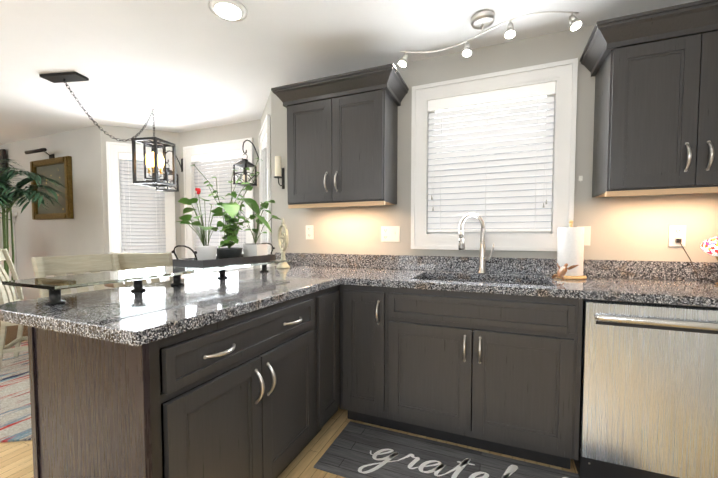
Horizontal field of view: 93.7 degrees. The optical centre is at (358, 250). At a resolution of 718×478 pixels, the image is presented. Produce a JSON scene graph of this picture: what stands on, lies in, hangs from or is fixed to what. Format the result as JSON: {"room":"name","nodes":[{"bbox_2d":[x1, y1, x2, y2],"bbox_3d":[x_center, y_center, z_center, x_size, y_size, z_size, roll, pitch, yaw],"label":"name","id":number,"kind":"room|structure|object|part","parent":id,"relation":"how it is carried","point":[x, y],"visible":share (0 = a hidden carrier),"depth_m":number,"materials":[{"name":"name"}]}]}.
{"room":"dining room and kitchen","nodes":[
{"label":"dining room and kitchen","id":0,"kind":"room"},
{"bbox_2d":[0,125,104,299],"bbox_3d":[-4.910,-0.251,4.777,4.320,2.440,0.150,1,3,23],"label":"wall","id":1,"kind":"structure","parent":0,"point":[81,232],"depth_m":4.14,"materials":[{"name":"paint"}]},
{"bbox_2d":[0,149,5,195],"bbox_3d":[-5.363,-1.038,4.799,1.220,0.681,0.097,1,3,23],"label":"wall-mounted tv","id":2,"kind":"object","parent":1,"relation":"attached to","point":[2,153],"visible":0.4,"depth_m":4.55,"materials":[{"name":"black plastic"}]},
{"bbox_2d":[24,148,54,158],"bbox_3d":[-3.871,-1.181,4.122,0.400,0.085,0.183,1,3,23],"label":"picture light","id":3,"kind":"object","parent":1,"relation":"attached to","point":[38,151],"visible":0.94,"depth_m":4.05,"materials":[{"name":"black metal"}]},
{"bbox_2d":[30,156,73,219],"bbox_3d":[-3.845,-0.764,4.202,0.810,0.745,0.050,1,3,23],"label":"floral painting","id":4,"kind":"object","parent":1,"relation":"attached to","point":[58,169],"visible":0.94,"depth_m":4.17},
{"bbox_2d":[100,125,181,288],"bbox_3d":[-2.606,-0.222,4.100,0.792,2.440,0.150,-1,3,-22],"label":"wall","id":5,"kind":"structure","parent":0,"point":[121,133],"depth_m":3.92,"materials":[{"name":"paint"}]},
{"bbox_2d":[106,141,175,269],"bbox_3d":[-2.597,-0.356,4.071,0.678,1.788,0.160,-1,3,-22],"label":"bay window","id":6,"kind":"structure","parent":5,"relation":"in","point":[141,218],"depth_m":4.01,"materials":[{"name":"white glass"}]},
{"bbox_2d":[156,150,182,191],"bbox_3d":[-2.196,-0.931,3.964,0.189,0.474,0.332,1,3,23],"label":"hanging lantern","id":7,"kind":"object","parent":5,"relation":"attached to","point":[168,172],"visible":0.67,"depth_m":3.90,"materials":[{"name":"black metal"}]},
{"bbox_2d":[179,119,260,268],"bbox_3d":[-1.610,-0.218,4.013,1.360,2.440,0.150,1,3,23],"label":"wall","id":8,"kind":"structure","parent":0,"point":[243,130],"depth_m":3.86,"materials":[{"name":"paint"}]},
{"bbox_2d":[183,137,254,272],"bbox_3d":[-1.620,-0.352,3.985,1.038,1.788,0.160,1,3,23],"label":"bay window","id":9,"kind":"structure","parent":8,"relation":"in","point":[218,160],"depth_m":3.96,"materials":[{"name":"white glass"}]},
{"bbox_2d":[261,92,272,266],"bbox_3d":[-0.846,-0.190,3.369,0.150,2.440,0.792,-1,3,-22],"label":"wall","id":10,"kind":"structure","parent":0,"point":[267,109],"depth_m":3.02,"materials":[{"name":"paint"}]},
{"bbox_2d":[233,140,258,186],"bbox_3d":[-1.143,-0.912,3.531,0.166,0.473,0.322,1,3,23],"label":"hanging lantern","id":11,"kind":"object","parent":10,"relation":"attached to","point":[244,163],"visible":0.85,"depth_m":3.44,"materials":[{"name":"black metal"}]},
{"bbox_2d":[259,114,271,267],"bbox_3d":[-0.869,-0.325,3.354,0.160,1.788,0.678,-1,3,-22],"label":"bay window","id":12,"kind":"structure","parent":10,"relation":"in","point":[264,170],"depth_m":3.47,"materials":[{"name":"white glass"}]},
{"bbox_2d":[0,340,577,477],"bbox_3d":[-3.312,1.178,1.356,9.940,0.120,6.450,1,3,23],"label":"floor","id":13,"kind":"structure","parent":0,"point":[16,459],"depth_m":1.80,"materials":[{"name":"brown wood"}]},
{"bbox_2d":[0,211,17,298],"bbox_3d":[-5.309,0.219,4.761,1.350,1.498,0.218,1,3,23],"label":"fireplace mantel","id":14,"kind":"object","parent":13,"relation":"on","point":[14,214],"visible":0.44,"depth_m":4.57,"materials":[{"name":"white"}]},
{"bbox_2d":[0,341,31,442],"bbox_3d":[-2.481,1.049,2.804,2.900,0.010,1.670,1,3,23],"label":"dining rug","id":15,"kind":"object","parent":13,"relation":"on","point":[15,414],"visible":0.04,"depth_m":2.41,"materials":[{"name":"fabric"}]},
{"bbox_2d":[0,248,27,369],"bbox_3d":[-3.033,0.506,3.145,0.614,1.044,0.459,-1,3,-29],"label":"dining chair","id":16,"kind":"object","parent":15,"relation":"on","point":[6,295],"visible":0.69,"depth_m":3.08,"materials":[{"name":"beige wood"}]},
{"bbox_2d":[31,253,123,297],"bbox_3d":[-1.519,0.554,2.031,0.616,1.045,0.460,1,3,23],"label":"dining chair","id":17,"kind":"object","parent":15,"relation":"on","point":[54,266],"visible":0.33,"depth_m":2.09,"materials":[{"name":"beige fabric"}]},
{"bbox_2d":[106,252,172,287],"bbox_3d":[-1.596,0.525,2.703,0.459,1.044,0.614,0,2,-2],"label":"dining chair","id":18,"kind":"object","parent":15,"relation":"on","point":[128,261],"visible":0.21,"depth_m":2.40,"materials":[{"name":"beige fabric"}]},
{"bbox_2d":[104,271,218,287],"bbox_3d":[-1.919,0.635,3.436,1.100,0.735,1.100,1,3,23],"label":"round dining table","id":19,"kind":"object","parent":15,"relation":"on","point":[111,285],"visible":0.02,"depth_m":3.44,"materials":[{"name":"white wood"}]},
{"bbox_2d":[0,159,69,344],"bbox_3d":[-3.847,0.058,3.348,1.199,1.942,1.460,1,3,23],"label":"palm","id":20,"kind":"object","parent":13,"relation":"on","point":[15,196],"visible":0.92,"depth_m":3.58,"materials":[{"name":"plant"}]},
{"bbox_2d":[231,284,358,457],"bbox_3d":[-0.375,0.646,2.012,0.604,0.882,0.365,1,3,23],"label":"base cabinet","id":21,"kind":"object","parent":13,"relation":"on","point":[265,392],"depth_m":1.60,"materials":[{"name":"black paint"}]},
{"bbox_2d":[0,270,343,345],"bbox_3d":[-0.728,0.201,1.590,0.860,0.040,1.200,1,3,23],"label":"countertop","id":22,"kind":"structure","parent":21,"relation":"on","point":[154,311],"depth_m":1.23,"materials":[{"name":"grey stone"}]},
{"bbox_2d":[2,259,289,304],"bbox_3d":[-0.906,0.131,1.812,0.340,0.080,1.360,1,3,23],"label":"bar","id":23,"kind":"object","parent":22,"relation":"on","point":[55,285],"visible":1,"depth_m":1.40,"materials":[{"name":"clear glass"}]},
{"bbox_2d":[171,158,280,267],"bbox_3d":[-0.817,-0.248,2.082,0.506,0.651,0.715,1,3,23],"label":"potted plants","id":24,"kind":"object","parent":23,"relation":"on","point":[206,256],"visible":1,"depth_m":2.04,"materials":[{"name":"green plant"}]},
{"bbox_3d":[-0.652,-0.143,2.251,0.312,0.402,0.285,1,3,23],"label":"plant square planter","id":25,"kind":"part","parent":24,"relation":"part of","materials":[{"name":"ceramic"}]},
{"bbox_2d":[244,252,717,306],"bbox_3d":[0.563,0.128,2.080,3.067,0.145,0.650,1,3,23],"label":"countertop","id":26,"kind":"structure","parent":21,"relation":"on","point":[657,282],"depth_m":1.97,"materials":[{"name":"grey stone"}]},
{"bbox_2d":[276,218,289,268],"bbox_3d":[-0.591,-0.061,2.615,0.123,0.395,0.106,1,3,23],"label":"figurine","id":27,"kind":"object","parent":26,"relation":"on","point":[282,265],"visible":1,"depth_m":2.60,"materials":[{"name":"beige ceramic"}]},
{"bbox_2d":[459,213,494,273],"bbox_3d":[0.776,-0.047,2.218,0.219,0.400,0.162,1,3,23],"label":"pull-down faucet","id":28,"kind":"object","parent":26,"relation":"on","point":[483,258],"visible":1,"depth_m":2.23,"materials":[{"name":"silver metal"}]},
{"bbox_2d":[407,277,557,337],"bbox_3d":[0.719,0.320,2.017,0.814,0.230,0.494,1,3,23],"label":"undermount sink","id":29,"kind":"object","parent":26,"relation":"in","point":[488,281],"depth_m":2.19,"materials":[{"name":"silver metal"}]},
{"bbox_2d":[552,263,577,279],"bbox_3d":[1.158,0.118,1.901,0.119,0.093,0.131,1,3,23],"label":"turtle figurine","id":30,"kind":"object","parent":26,"relation":"on","point":[561,271],"visible":0.98,"depth_m":1.88,"materials":[{"name":"brown wood"}]},
{"bbox_2d":[554,220,586,279],"bbox_3d":[1.249,-0.008,1.988,0.168,0.342,0.168,1,3,23],"label":"paper towel holder","id":31,"kind":"object","parent":26,"relation":"on","point":[570,250],"visible":0.83,"depth_m":1.93,"materials":[{"name":"white paper"}]},
{"bbox_2d":[679,235,717,284],"bbox_3d":[1.879,-0.015,1.715,0.292,0.380,0.250,1,3,23],"label":"lamp","id":32,"kind":"object","parent":26,"relation":"on","point":[709,246],"visible":1,"depth_m":1.71,"materials":[{"name":"multicoloured metal"}]},
{"bbox_2d":[359,285,386,421],"bbox_3d":[-0.205,0.628,2.422,0.604,0.882,0.604,1,3,23],"label":"base cabinet","id":33,"kind":"object","parent":13,"relation":"on","point":[372,299],"depth_m":1.98,"materials":[{"name":"black paint"}]},
{"bbox_2d":[313,421,578,477],"bbox_3d":[0.557,1.101,1.622,1.520,0.009,0.455,1,3,23],"label":"area rug","id":34,"kind":"object","parent":13,"relation":"on","point":[356,450],"visible":1,"depth_m":1.75,"materials":[{"name":"grey fabric"}]},
{"bbox_2d":[574,299,717,477],"bbox_3d":[1.440,0.659,1.720,0.608,0.860,0.632,1,3,23],"label":"dishwasher","id":35,"kind":"object","parent":13,"relation":"on","point":[649,393],"visible":0.96,"depth_m":1.48,"materials":[{"name":"silver metal"}]},
{"bbox_2d":[0,0,699,144],"bbox_3d":[-3.312,-1.370,1.246,9.940,0.100,6.450,1,3,23],"label":"ceiling","id":36,"kind":"structure","parent":0,"point":[184,65],"depth_m":2.25,"materials":[{"name":"paint"}]},
{"bbox_2d":[39,71,176,186],"bbox_3d":[-2.146,-1.010,2.995,0.337,0.770,0.957,1,3,31],"label":"pendant chandelier","id":37,"kind":"object","parent":36,"relation":"hanging from","point":[154,160],"visible":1,"depth_m":3.17,"materials":[{"name":"black metal"}]},
{"bbox_2d":[208,0,247,21],"bbox_3d":[-0.731,-1.340,1.882,0.208,0.013,0.208,1,3,23],"label":"recessed light","id":38,"kind":"object","parent":36,"relation":"in","point":[232,10],"visible":1,"depth_m":1.87,"materials":[{"name":"white"}]},
{"bbox_2d":[398,10,581,66],"bbox_3d":[0.715,-1.266,1.974,1.005,0.169,0.204,1,3,23],"label":"track light","id":39,"kind":"object","parent":36,"relation":"attached to","point":[482,19],"visible":1,"depth_m":1.91,"materials":[{"name":"silver metal"}]},
{"bbox_2d":[271,25,717,265],"bbox_3d":[0.770,-0.149,2.420,3.260,2.440,0.150,1,3,23],"label":"wall","id":40,"kind":"structure","parent":0,"point":[635,228],"depth_m":2.18,"materials":[{"name":"paint"}]},
{"bbox_2d":[274,156,284,188],"bbox_3d":[-0.674,-0.659,2.857,0.066,0.260,0.108,1,3,23],"label":"candle sconce","id":41,"kind":"object","parent":40,"relation":"attached to","point":[278,167],"visible":1,"depth_m":2.82,"materials":[{"name":"beige wax"}]},
{"bbox_2d":[306,225,313,238],"bbox_3d":[-0.415,-0.152,2.825,0.072,0.118,0.009,1,3,23],"label":"electrical outlet","id":42,"kind":"object","parent":40,"relation":"attached to","point":[309,232],"visible":1,"depth_m":2.82,"materials":[{"name":"white plastic"}]},
{"bbox_2d":[271,63,408,208],"bbox_3d":[-0.139,-0.749,2.474,0.926,0.869,0.390,1,3,23],"label":"upper cabinet","id":43,"kind":"object","parent":40,"relation":"attached to","point":[342,134],"visible":1,"depth_m":2.33,"materials":[{"name":"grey wood"}]},
{"bbox_2d":[381,226,399,241],"bbox_3d":[0.236,-0.125,2.551,0.146,0.118,0.016,1,3,23],"label":"outlet","id":44,"kind":"object","parent":40,"relation":"attached to","point":[390,233],"visible":1,"depth_m":2.55,"materials":[{"name":"white plastic"}]},
{"bbox_2d":[411,58,577,250],"bbox_3d":[0.882,-0.589,2.327,1.021,1.171,0.160,1,3,23],"label":"kitchen window","id":45,"kind":"structure","parent":40,"relation":"in","point":[495,151],"depth_m":2.27,"materials":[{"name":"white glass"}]},
{"bbox_2d":[577,226,590,245],"bbox_3d":[1.387,-0.089,2.077,0.072,0.118,0.012,1,3,23],"label":"rocker light switch","id":46,"kind":"object","parent":40,"relation":"attached to","point":[587,235],"visible":0.43,"depth_m":2.07,"materials":[{"name":"white plastic"}]},
{"bbox_2d":[580,0,717,196],"bbox_3d":[1.669,-0.716,1.723,0.866,0.869,0.390,1,3,23],"label":"upper cabinet","id":47,"kind":"object","parent":40,"relation":"attached to","point":[654,73],"visible":1,"depth_m":1.66,"materials":[{"name":"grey wood"}]},
{"bbox_2d":[669,225,685,245],"bbox_3d":[1.799,-0.082,1.896,0.072,0.118,0.028,1,3,23],"label":"electrical outlet","id":48,"kind":"object","parent":40,"relation":"attached to","point":[677,233],"visible":0.96,"depth_m":1.90,"materials":[{"name":"white plastic"}]}
]}

